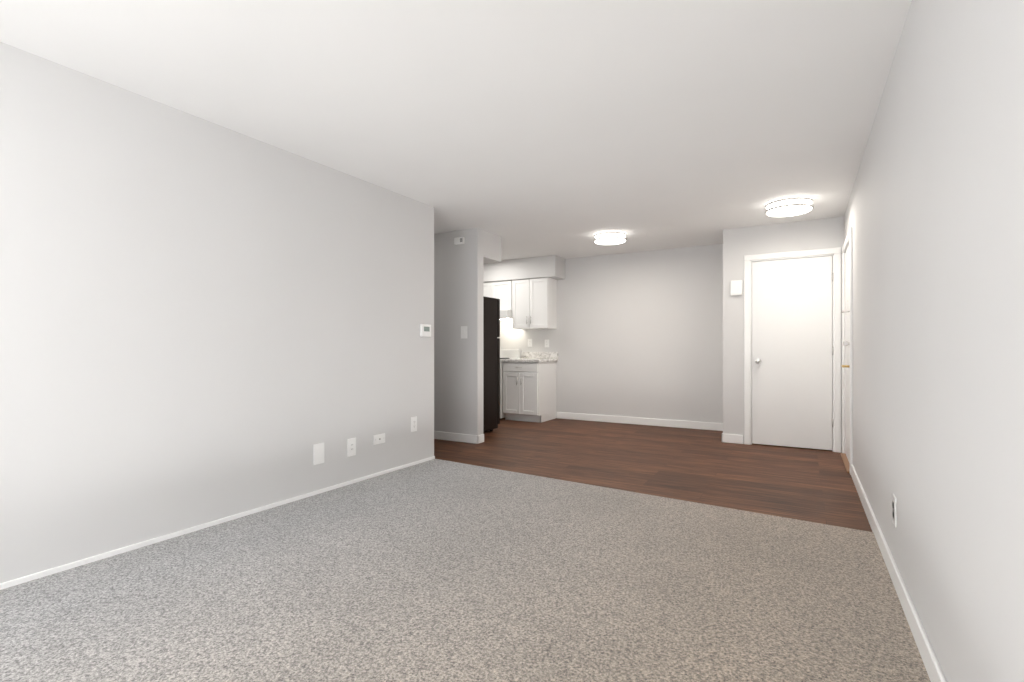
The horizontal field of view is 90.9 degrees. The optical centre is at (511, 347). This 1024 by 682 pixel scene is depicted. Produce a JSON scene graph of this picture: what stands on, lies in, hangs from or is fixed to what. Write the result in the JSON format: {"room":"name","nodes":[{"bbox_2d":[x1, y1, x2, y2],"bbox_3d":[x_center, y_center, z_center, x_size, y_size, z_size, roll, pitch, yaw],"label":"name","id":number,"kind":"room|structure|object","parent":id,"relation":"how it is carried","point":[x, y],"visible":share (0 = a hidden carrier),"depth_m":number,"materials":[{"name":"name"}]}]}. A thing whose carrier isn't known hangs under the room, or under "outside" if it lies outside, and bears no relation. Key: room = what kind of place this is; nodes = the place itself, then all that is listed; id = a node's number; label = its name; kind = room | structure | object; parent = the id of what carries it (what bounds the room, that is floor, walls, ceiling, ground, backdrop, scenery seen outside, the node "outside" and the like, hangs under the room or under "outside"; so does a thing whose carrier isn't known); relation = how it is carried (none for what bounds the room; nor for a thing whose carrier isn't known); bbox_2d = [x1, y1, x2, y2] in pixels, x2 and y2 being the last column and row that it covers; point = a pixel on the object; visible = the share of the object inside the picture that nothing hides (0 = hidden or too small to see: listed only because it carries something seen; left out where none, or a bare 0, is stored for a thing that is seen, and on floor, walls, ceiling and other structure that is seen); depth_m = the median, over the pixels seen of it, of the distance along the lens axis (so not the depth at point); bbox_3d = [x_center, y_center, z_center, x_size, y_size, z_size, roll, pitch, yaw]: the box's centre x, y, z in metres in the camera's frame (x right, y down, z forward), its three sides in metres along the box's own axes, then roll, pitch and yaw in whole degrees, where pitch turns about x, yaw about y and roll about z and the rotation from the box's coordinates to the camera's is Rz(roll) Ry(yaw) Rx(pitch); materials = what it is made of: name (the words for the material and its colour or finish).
{"room":"empty living room","nodes":[
{"label":"empty living room","id":0,"kind":"room"},
{"bbox_2d":[0,42,434,589],"bbox_3d":[-1.987,-0.137,2.830,0.132,2.440,4.760,0,0,30],"label":"wall","id":1,"kind":"structure","parent":0,"point":[202,321],"depth_m":2.87,"materials":[{"name":"grey paint"}]},
{"bbox_2d":[313,443,323,464],"bbox_3d":[-1.417,0.778,3.702,0.008,0.150,0.095,0,0,30],"label":"electrical outlet plate","id":2,"kind":"object","parent":1,"relation":"attached to","point":[318,453],"visible":1,"depth_m":3.69,"materials":[{"name":"white plastic"}]},
{"bbox_2d":[347,437,355,456],"bbox_3d":[-1.262,0.783,3.970,0.009,0.140,0.085,0,0,30],"label":"outlet","id":3,"kind":"object","parent":1,"relation":"attached to","point":[351,446],"visible":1,"depth_m":3.96,"materials":[{"name":"white plastic"}]},
{"bbox_2d":[373,433,384,444],"bbox_3d":[-1.109,0.765,4.228,0.016,0.080,0.135,0,0,30],"label":"outlet plate","id":4,"kind":"object","parent":1,"relation":"attached to","point":[378,438],"visible":1,"depth_m":4.22,"materials":[{"name":"white plastic"}]},
{"bbox_2d":[411,416,416,431],"bbox_3d":[-0.895,0.698,4.607,0.009,0.135,0.082,0,0,30],"label":"outlet","id":5,"kind":"object","parent":1,"relation":"attached to","point":[413,424],"visible":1,"depth_m":4.60,"materials":[{"name":"white plastic"}]},
{"bbox_2d":[420,324,430,336],"bbox_3d":[-0.810,-0.162,4.737,0.026,0.116,0.136,0,0,30],"label":"thermostat","id":6,"kind":"object","parent":1,"relation":"attached to","point":[425,330],"visible":1,"depth_m":4.71,"materials":[{"name":"white plastic"}]},
{"bbox_2d":[0,0,911,259],"bbox_3d":[-0.911,-1.407,4.137,6.690,0.100,8.100,0,0,30],"label":"ceiling","id":7,"kind":"structure","parent":0,"point":[566,129],"depth_m":2.68,"materials":[{"name":"white paint"}]},
{"bbox_2d":[593,231,626,244],"bbox_3d":[1.171,-1.311,6.019,0.392,0.092,0.392,0,0,30],"label":"ceiling light","id":8,"kind":"object","parent":7,"relation":"attached to","point":[609,238],"visible":1,"depth_m":5.89,"materials":[{"name":"white glass"}]},
{"bbox_2d":[765,197,813,216],"bbox_3d":[2.576,-1.311,4.691,0.402,0.092,0.402,0,0,30],"label":"ceiling light","id":9,"kind":"object","parent":7,"relation":"attached to","point":[790,206],"visible":1,"depth_m":4.59,"materials":[{"name":"white glass"}]},
{"bbox_2d":[434,228,482,434],"bbox_3d":[-1.624,-0.137,6.455,2.900,2.440,0.156,0,0,30],"label":"wall","id":10,"kind":"structure","parent":0,"point":[458,360],"depth_m":5.83,"materials":[{"name":"grey paint"}]},
{"bbox_2d":[434,431,483,443],"bbox_3d":[-1.613,1.036,6.461,2.914,0.095,0.134,0,0,30],"label":"baseboard","id":11,"kind":"structure","parent":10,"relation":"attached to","point":[459,437],"depth_m":5.80,"materials":[{"name":"white wood"}]},
{"bbox_2d":[461,326,466,338],"bbox_3d":[-0.552,-0.177,5.782,0.090,0.140,0.012,0,0,30],"label":"hall light switch","id":12,"kind":"object","parent":10,"relation":"attached to","point":[463,331],"visible":1,"depth_m":5.78,"materials":[{"name":"white plastic"}]},
{"bbox_2d":[483,230,500,263],"bbox_3d":[-1.486,-1.202,6.696,2.900,0.310,0.400,0,0,30],"label":"soffit","id":13,"kind":"structure","parent":0,"point":[491,247],"depth_m":5.97,"materials":[{"name":"grey paint"}]},
{"bbox_2d":[483,255,564,281],"bbox_3d":[-0.555,-1.202,8.260,2.950,0.310,0.360,0,0,30],"label":"soffit","id":14,"kind":"structure","parent":0,"point":[552,266],"depth_m":7.62,"materials":[{"name":"grey paint"}]},
{"bbox_2d":[497,244,722,430],"bbox_3d":[1.025,-0.137,7.618,6.570,2.440,0.134,0,0,30],"label":"wall","id":15,"kind":"structure","parent":0,"point":[637,334],"depth_m":7.10,"materials":[{"name":"grey paint"}]},
{"bbox_2d":[483,281,506,309],"bbox_3d":[-0.253,-0.814,8.103,0.760,0.464,0.328,0,0,30],"label":"upper cabinet","id":16,"kind":"object","parent":15,"relation":"attached to","point":[497,289],"depth_m":7.90,"materials":[{"name":"white paint"}]},
{"bbox_2d":[528,339,531,346],"bbox_3d":[0.282,-0.077,7.981,0.075,0.120,0.009,0,0,30],"label":"outlet","id":17,"kind":"object","parent":15,"relation":"attached to","point":[529,342],"visible":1,"depth_m":7.98,"materials":[{"name":"white plastic"}]},
{"bbox_2d":[507,277,556,328],"bbox_3d":[0.316,-0.668,7.775,0.676,0.754,0.328,0,0,30],"label":"upper cabinet","id":18,"kind":"object","parent":15,"relation":"attached to","point":[531,303],"depth_m":7.62,"materials":[{"name":"white paint"}]},
{"bbox_2d":[500,310,511,319],"bbox_3d":[-0.286,-0.512,8.046,0.756,0.129,0.457,0,0,30],"label":"range hood","id":19,"kind":"object","parent":18,"relation":"attached to","point":[505,314],"visible":0.27,"depth_m":7.71,"materials":[{"name":"white metal"}]},
{"bbox_2d":[434,418,871,531],"bbox_3d":[-0.911,1.113,4.137,6.690,0.060,8.100,0,0,30],"label":"floor","id":20,"kind":"structure","parent":0,"point":[708,467],"depth_m":4.68,"materials":[{"name":"wood"}]},
{"bbox_2d":[0,459,930,681],"bbox_3d":[-0.415,1.076,1.994,3.450,0.014,4.640,0,0,30],"label":"carpet floor","id":21,"kind":"structure","parent":20,"relation":"on","point":[435,570],"depth_m":2.16,"materials":[{"name":"grey carpet"}]},
{"bbox_2d":[483,296,499,431],"bbox_3d":[-0.642,0.221,6.487,0.710,1.725,0.810,0,0,30],"label":"refrigerator","id":22,"kind":"object","parent":20,"relation":"on","point":[491,365],"visible":0.17,"depth_m":6.44,"materials":[{"name":"black metal"}]},
{"bbox_2d":[500,349,520,419],"bbox_3d":[-0.347,0.553,7.936,0.754,1.060,0.654,0,0,30],"label":"range","id":23,"kind":"object","parent":20,"relation":"on","point":[510,353],"visible":0.23,"depth_m":7.97,"materials":[{"name":"white metal"}]},
{"bbox_2d":[502,352,557,422],"bbox_3d":[0.272,0.576,7.613,0.630,1.015,0.651,0,0,30],"label":"base cabinet","id":24,"kind":"object","parent":20,"relation":"on","point":[529,386],"visible":1,"depth_m":7.40,"materials":[{"name":"white paint"}]},
{"bbox_2d":[723,216,843,451],"bbox_3d":[2.948,-0.137,5.538,1.160,2.440,0.100,0,0,30],"label":"wall","id":25,"kind":"structure","parent":0,"point":[740,243],"depth_m":5.69,"materials":[{"name":"grey paint"}]},
{"bbox_2d":[731,280,741,295],"bbox_3d":[2.535,-0.677,5.692,0.120,0.166,0.045,0,0,30],"label":"door chime","id":26,"kind":"object","parent":25,"relation":"attached to","point":[736,287],"visible":1,"depth_m":5.67,"materials":[{"name":"white plastic"}]},
{"bbox_2d":[752,256,832,449],"bbox_3d":[3.008,0.055,5.430,0.770,2.032,0.113,0,0,30],"label":"closet door","id":27,"kind":"structure","parent":25,"relation":"in","point":[792,350],"depth_m":5.44,"materials":[{"name":"white paint"}]},
{"bbox_2d":[744,247,840,452],"bbox_3d":[3.030,0.022,5.480,0.914,2.122,0.118,0,0,30],"label":"door frame","id":28,"kind":"structure","parent":25,"relation":"attached to","point":[835,253],"depth_m":5.33,"materials":[{"name":"white wood"}]},
{"bbox_2d":[841,453,849,472],"bbox_3d":[3.170,1.075,4.706,0.125,0.016,0.880,0,0,30],"label":"threshold","id":29,"kind":"object","parent":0,"point":[845,461],"depth_m":4.69,"materials":[{"name":"brown wood"}]},
{"bbox_2d":[844,0,1023,681],"bbox_3d":[1.929,-0.137,2.501,0.134,2.440,8.100,0,0,30],"label":"wall","id":30,"kind":"structure","parent":0,"point":[934,215],"depth_m":1.47,"materials":[{"name":"grey paint"}]},
{"bbox_2d":[841,244,849,462],"bbox_3d":[3.138,0.056,4.731,0.121,2.014,0.859,0,0,30],"label":"entry door","id":31,"kind":"structure","parent":30,"relation":"in","point":[846,343],"depth_m":4.75,"materials":[{"name":"white paint"}]},
{"bbox_2d":[842,227,852,474],"bbox_3d":[3.190,0.025,4.694,0.138,2.115,1.010,0,0,30],"label":"door frame","id":32,"kind":"structure","parent":30,"relation":"attached to","point":[848,239],"depth_m":4.29,"materials":[{"name":"white wood"}]},
{"bbox_2d":[892,494,896,526],"bbox_3d":[1.760,0.748,2.321,0.009,0.135,0.080,0,0,30],"label":"outlet","id":33,"kind":"object","parent":30,"relation":"attached to","point":[894,509],"visible":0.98,"depth_m":2.30,"materials":[{"name":"white plastic"}]},
{"bbox_3d":[2.699,-0.137,6.166,0.100,2.440,0.740,0,0,30],"label":"wall","id":34,"kind":"structure","parent":0,"visible":0},
{"bbox_2d":[722,433,742,443],"bbox_3d":[2.708,1.033,6.087,0.224,0.100,0.840,0,0,30],"label":"baseboard","id":35,"kind":"structure","parent":34,"relation":"attached to","point":[732,438],"depth_m":5.72,"materials":[{"name":"white wood"}]}
]}

